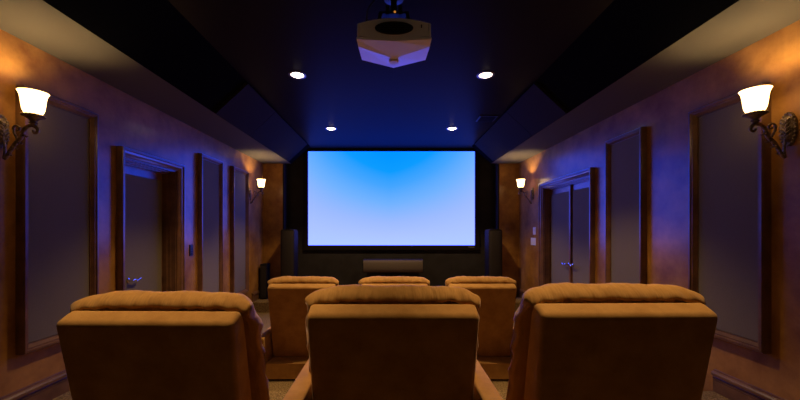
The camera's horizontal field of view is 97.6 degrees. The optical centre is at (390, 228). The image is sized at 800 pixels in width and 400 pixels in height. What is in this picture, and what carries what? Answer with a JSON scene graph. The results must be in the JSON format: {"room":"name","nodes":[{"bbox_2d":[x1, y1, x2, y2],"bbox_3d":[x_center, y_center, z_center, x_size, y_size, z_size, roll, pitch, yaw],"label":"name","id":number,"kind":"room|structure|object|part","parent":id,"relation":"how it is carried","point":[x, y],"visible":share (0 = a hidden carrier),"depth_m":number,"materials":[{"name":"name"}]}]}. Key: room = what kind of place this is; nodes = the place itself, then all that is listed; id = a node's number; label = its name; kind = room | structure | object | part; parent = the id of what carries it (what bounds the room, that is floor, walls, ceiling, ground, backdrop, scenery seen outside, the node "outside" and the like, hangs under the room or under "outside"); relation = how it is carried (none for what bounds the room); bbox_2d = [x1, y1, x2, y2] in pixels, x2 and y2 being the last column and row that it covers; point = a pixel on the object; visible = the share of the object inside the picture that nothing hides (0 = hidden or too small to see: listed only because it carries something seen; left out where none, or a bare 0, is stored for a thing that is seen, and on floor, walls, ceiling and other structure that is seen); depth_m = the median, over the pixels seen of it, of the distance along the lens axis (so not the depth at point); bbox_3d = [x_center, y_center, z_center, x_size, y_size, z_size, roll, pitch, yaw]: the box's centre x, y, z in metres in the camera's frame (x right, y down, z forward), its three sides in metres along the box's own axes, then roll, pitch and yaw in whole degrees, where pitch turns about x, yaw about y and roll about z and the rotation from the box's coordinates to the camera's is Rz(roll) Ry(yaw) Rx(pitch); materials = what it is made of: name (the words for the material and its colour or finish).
{"room":"home theater","nodes":[
{"label":"home theater","id":0,"kind":"room"},
{"bbox_2d":[0,29,262,396],"bbox_3d":[-2.650,-0.040,1.975,0.300,3.280,9.750,0,0,0],"label":"wall","id":1,"kind":"structure","parent":0,"point":[125,120],"depth_m":3.06,"materials":[{"name":"paint"}]},
{"bbox_2d":[0,88,49,159],"bbox_3d":[-2.354,-0.658,2.235,0.292,0.433,0.152,0,0,0],"label":"wall sconce","id":2,"kind":"object","parent":1,"relation":"attached to","point":[33,102],"visible":1,"depth_m":2.22,"materials":[{"name":"white glass"}]},
{"bbox_3d":[-2.362,-0.556,2.235,0.232,0.230,0.030,0,0,0],"label":"arm","id":3,"kind":"part","parent":2,"relation":"part of","materials":[{"name":"brown metal"}]},
{"bbox_3d":[-2.284,-0.803,2.235,0.152,0.141,0.152,0,0,0],"label":"lamp shade","id":4,"kind":"part","parent":2,"relation":"part of","materials":[{"name":"white glass"}]},
{"bbox_2d":[15,85,98,354],"bbox_3d":[-2.470,-0.060,2.630,0.060,1.800,0.600,0,0,0],"label":"acoustic panel","id":5,"kind":"object","parent":1,"relation":"attached to","point":[57,167],"visible":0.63,"depth_m":2.56,"materials":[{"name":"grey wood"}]},
{"bbox_2d":[0,289,259,399],"bbox_3d":[-2.483,1.289,2.125,0.034,0.422,9.450,0,0,0],"label":"baseboard","id":6,"kind":"structure","parent":1,"relation":"attached to","point":[51,387],"depth_m":2.52,"materials":[{"name":"brown wood"}]},
{"bbox_2d":[116,146,184,291],"bbox_3d":[-2.562,0.372,3.670,0.247,2.256,0.972,0,0,0],"label":"door","id":7,"kind":"structure","parent":1,"relation":"in","point":[150,189],"depth_m":3.80,"materials":[{"name":"brown wood"}]},
{"bbox_3d":[-2.600,0.515,3.544,0.059,0.048,0.136,0,0,0],"label":"handle","id":8,"kind":"part","parent":7,"relation":"part of","materials":[{"name":"silver metal"}]},
{"bbox_3d":[-2.635,0.395,3.670,0.010,1.891,0.692,0,0,0],"label":"fabric panel","id":9,"kind":"part","parent":7,"relation":"part of","materials":[{"name":"fabric"}]},
{"bbox_2d":[0,0,309,163],"bbox_3d":[-2.040,-1.450,2.125,0.920,0.340,9.450,0,0,0],"label":"ceiling soffit","id":10,"kind":"structure","parent":1,"relation":"attached to","point":[147,50],"depth_m":2.71,"materials":[{"name":"brown paint"}]},
{"bbox_2d":[189,245,192,255],"bbox_3d":[-2.492,0.265,4.370,0.016,0.140,0.072,0,0,0],"label":"keypad","id":11,"kind":"object","parent":1,"relation":"attached to","point":[190,246],"visible":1,"depth_m":4.35,"materials":[{"name":"black plastic"}]},
{"bbox_2d":[197,153,222,291],"bbox_3d":[-2.470,0.050,4.810,0.060,2.060,0.580,0,0,0],"label":"acoustic panel","id":12,"kind":"object","parent":1,"relation":"attached to","point":[209,169],"visible":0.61,"depth_m":4.78,"materials":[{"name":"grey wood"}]},
{"bbox_2d":[230,166,248,293],"bbox_3d":[-2.470,0.050,5.730,0.060,2.060,0.580,0,0,0],"label":"acoustic panel","id":13,"kind":"object","parent":1,"relation":"attached to","point":[239,178],"visible":0.83,"depth_m":5.72,"materials":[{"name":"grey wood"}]},
{"bbox_2d":[214,82,274,135],"bbox_3d":[-1.753,-1.437,4.285,0.379,0.352,0.910,0,0,0],"label":"acoustic panel","id":14,"kind":"object","parent":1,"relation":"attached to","point":[245,109],"visible":1,"depth_m":4.17,"materials":[{"name":"grey fabric"}]},
{"bbox_2d":[249,179,265,203],"bbox_3d":[-2.354,-0.658,6.160,0.292,0.433,0.152,0,0,0],"label":"wall sconce","id":15,"kind":"object","parent":1,"relation":"attached to","point":[261,182],"visible":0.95,"depth_m":6.14,"materials":[{"name":"white glass"}]},
{"bbox_3d":[-2.362,-0.556,6.160,0.232,0.230,0.030,0,0,0],"label":"arm","id":16,"kind":"part","parent":15,"relation":"part of","materials":[{"name":"brown metal"}]},
{"bbox_3d":[-2.284,-0.803,6.160,0.152,0.141,0.152,0,0,0],"label":"lamp shade","id":17,"kind":"part","parent":15,"relation":"part of","materials":[{"name":"white glass"}]},
{"bbox_2d":[250,112,306,160],"bbox_3d":[-1.758,-1.443,5.690,0.369,0.341,1.820,0,0,0],"label":"acoustic panel","id":18,"kind":"object","parent":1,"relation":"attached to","point":[274,133],"visible":0.93,"depth_m":5.47,"materials":[{"name":"grey fabric"}]},
{"bbox_2d":[257,313,514,390],"bbox_3d":[0.000,1.550,5.040,5.600,0.100,4.680,0,0,0],"label":"floor","id":19,"kind":"structure","parent":0,"point":[274,384],"depth_m":3.42,"materials":[{"name":"carpet"}]},
{"bbox_2d":[261,276,338,379],"bbox_3d":[-0.905,0.996,3.928,0.850,1.008,1.004,0,0,0],"label":"recliner","id":20,"kind":"object","parent":19,"relation":"on","point":[284,342],"visible":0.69,"depth_m":3.55,"materials":[{"name":"brown leather"}]},
{"bbox_3d":[-1.289,1.270,3.823,0.082,0.400,0.794,0,0,0],"label":"armrest","id":21,"kind":"part","parent":20,"relation":"part of","materials":[{"name":"brown leather"}]},
{"bbox_3d":[-0.905,0.944,3.649,0.681,0.773,0.291,0,0,0],"label":"backrest","id":22,"kind":"part","parent":20,"relation":"part of","materials":[{"name":"brown leather"}]},
{"bbox_2d":[267,276,338,285],"bbox_3d":[-0.905,0.786,3.714,0.766,0.588,0.272,0,0,0],"label":"cushion","id":23,"kind":"object","parent":20,"relation":"on","point":[283,280],"depth_m":3.60,"materials":[{"name":"brown leather"}]},
{"bbox_2d":[359,276,429,285],"bbox_3d":[0.035,0.996,3.928,0.850,1.008,1.004,0,0,0],"label":"recliner","id":24,"kind":"object","parent":19,"relation":"on","point":[373,280],"visible":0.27,"depth_m":3.60,"materials":[{"name":"brown leather"}]},
{"bbox_3d":[0.035,0.944,3.649,0.681,0.773,0.291,0,0,0],"label":"backrest","id":25,"kind":"part","parent":24,"relation":"part of","materials":[{"name":"brown leather"}]},
{"bbox_2d":[445,276,516,378],"bbox_3d":[0.925,0.996,3.928,0.850,1.008,1.004,0,0,0],"label":"recliner","id":26,"kind":"object","parent":19,"relation":"on","point":[497,295],"visible":0.59,"depth_m":3.56,"materials":[{"name":"brown leather"}]},
{"bbox_2d":[445,276,516,285],"bbox_3d":[0.925,0.786,3.714,0.766,0.588,0.272,0,0,0],"label":"cushion","id":27,"kind":"object","parent":26,"relation":"on","point":[458,280],"depth_m":3.60,"materials":[{"name":"brown leather"}]},
{"bbox_3d":[0.925,0.944,3.649,0.681,0.773,0.291,0,0,0],"label":"backrest","id":28,"kind":"part","parent":26,"relation":"part of","materials":[{"name":"brown leather"}]},
{"bbox_2d":[253,296,521,312],"bbox_3d":[0.000,1.410,6.680,5.000,0.180,0.800,0,0,0],"label":"floor","id":29,"kind":"structure","parent":0,"point":[260,305],"depth_m":6.28,"materials":[{"name":"carpet"}]},
{"bbox_2d":[260,263,269,298],"bbox_3d":[-2.395,0.990,6.654,0.120,0.660,0.212,0,0,0],"label":"speaker","id":30,"kind":"object","parent":29,"relation":"on","point":[265,267],"visible":0.92,"depth_m":6.55},
{"bbox_2d":[260,266,265,297],"bbox_3d":[-2.395,0.990,6.554,0.104,0.600,0.012,0,0,0],"label":"grille","id":31,"kind":"object","parent":30,"relation":"attached to","point":[262,268],"depth_m":6.55,"materials":[{"name":"grey fabric"}]},
{"bbox_2d":[281,229,297,275],"bbox_3d":[-1.895,0.659,6.522,0.290,1.322,0.316,0,0,0],"label":"tower speaker","id":32,"kind":"object","parent":29,"relation":"on","point":[289,237],"visible":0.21,"depth_m":6.37},
{"bbox_2d":[363,259,422,275],"bbox_3d":[0.040,0.954,6.784,1.160,0.732,0.292,0,0,0],"label":"speaker","id":33,"kind":"object","parent":29,"relation":"on","point":[380,266],"visible":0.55,"depth_m":6.65},
{"bbox_2d":[485,229,501,276],"bbox_3d":[1.910,0.659,6.522,0.290,1.322,0.316,0,0,0],"label":"tower speaker","id":34,"kind":"object","parent":29,"relation":"on","point":[493,237],"visible":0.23,"depth_m":6.37},
{"bbox_2d":[168,0,613,148],"bbox_3d":[0.000,-1.670,2.240,5.600,0.100,10.280,0,0,0],"label":"ceiling","id":35,"kind":"structure","parent":0,"point":[370,105],"depth_m":3.37,"materials":[{"name":"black paint"}]},
{"bbox_2d":[288,71,305,78],"bbox_3d":[-0.985,-1.607,3.680,0.188,0.026,0.188,0,0,0],"label":"recessed light","id":36,"kind":"object","parent":35,"relation":"in","point":[293,74],"visible":1,"depth_m":3.66,"materials":[{"name":"white glass"}]},
{"bbox_2d":[325,127,336,129],"bbox_3d":[-0.965,-1.607,5.640,0.188,0.026,0.188,0,0,0],"label":"recessed light","id":37,"kind":"object","parent":35,"relation":"in","point":[326,128],"visible":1,"depth_m":5.62,"materials":[{"name":"white glass"}]},
{"bbox_2d":[357,0,431,67],"bbox_3d":[0.020,-1.409,2.485,0.488,0.423,0.430,0,0,0],"label":"projector","id":38,"kind":"object","parent":35,"relation":"hanging from","point":[393,39],"visible":1,"depth_m":2.31,"materials":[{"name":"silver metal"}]},
{"bbox_3d":[0.020,-1.316,2.435,0.472,0.148,0.310,0,0,0],"label":"casing","id":39,"kind":"part","parent":38,"relation":"part of","materials":[{"name":"brown plastic"}]},
{"bbox_2d":[375,21,412,34],"bbox_3d":[0.020,-1.308,2.278,0.250,0.084,0.012,0,0,0],"label":"grille","id":40,"kind":"object","parent":38,"relation":"attached to","point":[381,27],"depth_m":2.27,"materials":[{"name":"black plastic"}]},
{"bbox_3d":[0.020,-1.239,2.488,0.488,0.062,0.424,0,0,0],"label":"casing","id":41,"kind":"part","parent":38,"relation":"part of","materials":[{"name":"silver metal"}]},
{"bbox_2d":[446,127,457,129],"bbox_3d":[0.985,-1.607,5.640,0.188,0.026,0.188,0,0,0],"label":"recessed light","id":42,"kind":"object","parent":35,"relation":"in","point":[448,128],"visible":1,"depth_m":5.62,"materials":[{"name":"white glass"}]},
{"bbox_2d":[476,71,494,78],"bbox_3d":[0.995,-1.607,3.680,0.188,0.026,0.188,0,0,0],"label":"recessed light","id":43,"kind":"object","parent":35,"relation":"in","point":[485,74],"visible":1,"depth_m":3.66,"materials":[{"name":"white glass"}]},
{"bbox_2d":[476,115,497,121],"bbox_3d":[1.400,-1.611,5.120,0.260,0.018,0.260,0,0,0],"label":"ceiling vent","id":44,"kind":"object","parent":35,"relation":"in","point":[482,118],"visible":1,"depth_m":5.09,"materials":[{"name":"black plastic"}]},
{"bbox_2d":[263,153,518,295],"bbox_3d":[0.000,-0.010,7.115,5.600,3.220,0.530,0,0,0],"label":"wall","id":45,"kind":"structure","parent":0,"point":[346,266],"depth_m":7.08,"materials":[{"name":"black fabric"}]},
{"bbox_2d":[303,149,479,249],"bbox_3d":[0.010,-0.595,7.051,3.541,2.032,0.058,0,0,0],"label":"projection screen","id":46,"kind":"object","parent":45,"relation":"attached to","point":[354,199],"visible":0.91,"depth_m":7.04,"materials":[{"name":"blue"}]},
{"bbox_2d":[52,391,729,399],"bbox_3d":[0.000,1.425,0.050,5.000,0.350,5.300,0,0,0],"label":"floor","id":47,"kind":"structure","parent":0,"point":[273,395],"depth_m":2.61,"materials":[{"name":"carpet"}]},
{"bbox_2d":[56,290,269,399],"bbox_3d":[-0.945,0.754,1.628,0.808,0.992,0.794,0,0,1],"label":"recliner","id":48,"kind":"object","parent":47,"relation":"on","point":[129,344],"visible":1,"depth_m":1.35,"materials":[{"name":"brown leather"}]},
{"bbox_2d":[283,284,502,399],"bbox_3d":[0.008,0.746,1.683,0.850,1.008,0.794,0,0,0],"label":"recliner","id":49,"kind":"object","parent":47,"relation":"on","point":[365,342],"visible":1,"depth_m":1.40,"materials":[{"name":"brown leather"}]},
{"bbox_3d":[-0.321,0.935,1.683,0.192,0.570,0.794,0,0,0],"label":"armrest","id":50,"kind":"part","parent":49,"relation":"part of","materials":[{"name":"brown leather"}]},
{"bbox_2d":[305,284,480,373],"bbox_3d":[0.008,0.536,1.574,0.766,0.588,0.272,0,0,0],"label":"backrest","id":51,"kind":"object","parent":49,"relation":"on","point":[354,294],"depth_m":1.46,"materials":[{"name":"brown leather"}]},
{"bbox_3d":[0.008,0.694,1.509,0.681,0.773,0.291,0,0,0],"label":"backrest","id":52,"kind":"part","parent":49,"relation":"part of","materials":[{"name":"brown leather"}]},
{"bbox_3d":[0.337,0.935,1.683,0.192,0.570,0.794,0,0,0],"label":"armrest","id":53,"kind":"part","parent":49,"relation":"part of","materials":[{"name":"brown leather"}]},
{"bbox_2d":[506,282,717,399],"bbox_3d":[0.899,0.738,1.630,0.766,1.024,0.740,0,0,-1],"label":"recliner","id":54,"kind":"object","parent":47,"relation":"on","point":[570,341],"visible":1,"depth_m":1.35,"materials":[{"name":"brown leather"}]},
{"bbox_2d":[519,20,799,399],"bbox_3d":[2.650,-0.040,1.975,0.300,3.280,9.750,0,0,0],"label":"wall","id":55,"kind":"structure","parent":0,"point":[774,59],"depth_m":2.89,"materials":[{"name":"paint"}]},
{"bbox_2d":[475,112,531,160],"bbox_3d":[1.758,-1.443,5.690,0.369,0.341,1.820,0,0,0],"label":"acoustic panel","id":56,"kind":"object","parent":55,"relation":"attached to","point":[506,133],"visible":0.93,"depth_m":5.47,"materials":[{"name":"grey fabric"}]},
{"bbox_2d":[516,179,533,203],"bbox_3d":[2.354,-0.658,6.160,0.292,0.433,0.152,0,0,0],"label":"wall sconce","id":57,"kind":"object","parent":55,"relation":"attached to","point":[520,182],"visible":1,"depth_m":6.14,"materials":[{"name":"white glass"}]},
{"bbox_3d":[2.284,-0.803,6.160,0.152,0.141,0.152,0,0,0],"label":"lamp shade","id":58,"kind":"part","parent":57,"relation":"part of","materials":[{"name":"white glass"}]},
{"bbox_3d":[2.362,-0.556,6.160,0.232,0.230,0.030,0,0,0],"label":"arm","id":59,"kind":"part","parent":57,"relation":"part of","materials":[{"name":"brown metal"}]},
{"bbox_2d":[531,238,535,245],"bbox_3d":[2.493,0.224,6.107,0.014,0.120,0.171,0,0,0],"label":"light switch","id":60,"kind":"object","parent":55,"relation":"attached to","point":[533,240],"visible":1,"depth_m":6.11,"materials":[{"name":"white plastic"}]},
{"bbox_2d":[507,82,567,135],"bbox_3d":[1.753,-1.437,4.285,0.379,0.352,0.910,0,0,0],"label":"acoustic panel","id":61,"kind":"object","parent":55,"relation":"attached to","point":[536,109],"visible":1,"depth_m":4.17,"materials":[{"name":"grey fabric"}]},
{"bbox_2d":[538,167,594,286],"bbox_3d":[2.542,0.372,5.040,0.207,2.256,1.512,0,0,0],"label":"door","id":62,"kind":"structure","parent":55,"relation":"in","point":[566,203],"depth_m":5.11,"materials":[{"name":"brown wood"}]},
{"bbox_3d":[2.595,0.395,5.375,0.010,1.891,0.563,0,0,0],"label":"fabric panel","id":63,"kind":"part","parent":62,"relation":"part of","materials":[{"name":"fabric"}]},
{"bbox_3d":[2.595,0.395,4.705,0.010,1.891,0.563,0,0,0],"label":"fabric panel","id":64,"kind":"part","parent":62,"relation":"part of","materials":[{"name":"fabric"}]},
{"bbox_2d":[605,127,646,283],"bbox_3d":[2.470,0.040,3.710,0.060,2.080,0.580,0,0,0],"label":"acoustic panel","id":65,"kind":"object","parent":55,"relation":"attached to","point":[625,154],"visible":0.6,"depth_m":3.70,"materials":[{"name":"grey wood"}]},
{"bbox_2d":[472,0,799,163],"bbox_3d":[2.040,-1.450,2.125,0.920,0.340,9.450,0,0,0],"label":"soffit","id":66,"kind":"structure","parent":55,"relation":"attached to","point":[634,50],"depth_m":2.71,"materials":[{"name":"brown paint"}]},
{"bbox_2d":[517,288,785,399],"bbox_3d":[2.483,1.289,2.125,0.034,0.422,9.450,0,0,0],"label":"baseboard","id":67,"kind":"structure","parent":55,"relation":"attached to","point":[730,387],"depth_m":2.52,"materials":[{"name":"brown wood"}]},
{"bbox_2d":[688,83,770,353],"bbox_3d":[2.470,-0.070,2.590,0.060,1.780,0.580,0,0,0],"label":"acoustic panel","id":68,"kind":"object","parent":55,"relation":"attached to","point":[729,165],"visible":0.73,"depth_m":2.56,"materials":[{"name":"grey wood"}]},
{"bbox_2d":[738,85,797,158],"bbox_3d":[2.354,-0.658,2.195,0.292,0.433,0.152,0,0,0],"label":"wall sconce","id":69,"kind":"object","parent":55,"relation":"attached to","point":[755,100],"visible":1,"depth_m":2.18,"materials":[{"name":"white glass"}]},
{"bbox_3d":[2.284,-0.803,2.195,0.152,0.141,0.152,0,0,0],"label":"lamp shade","id":70,"kind":"part","parent":69,"relation":"part of","materials":[{"name":"white glass"}]},
{"bbox_3d":[2.362,-0.556,2.195,0.232,0.230,0.030,0,0,0],"label":"arm","id":71,"kind":"part","parent":69,"relation":"part of","materials":[{"name":"brown metal"}]}
]}

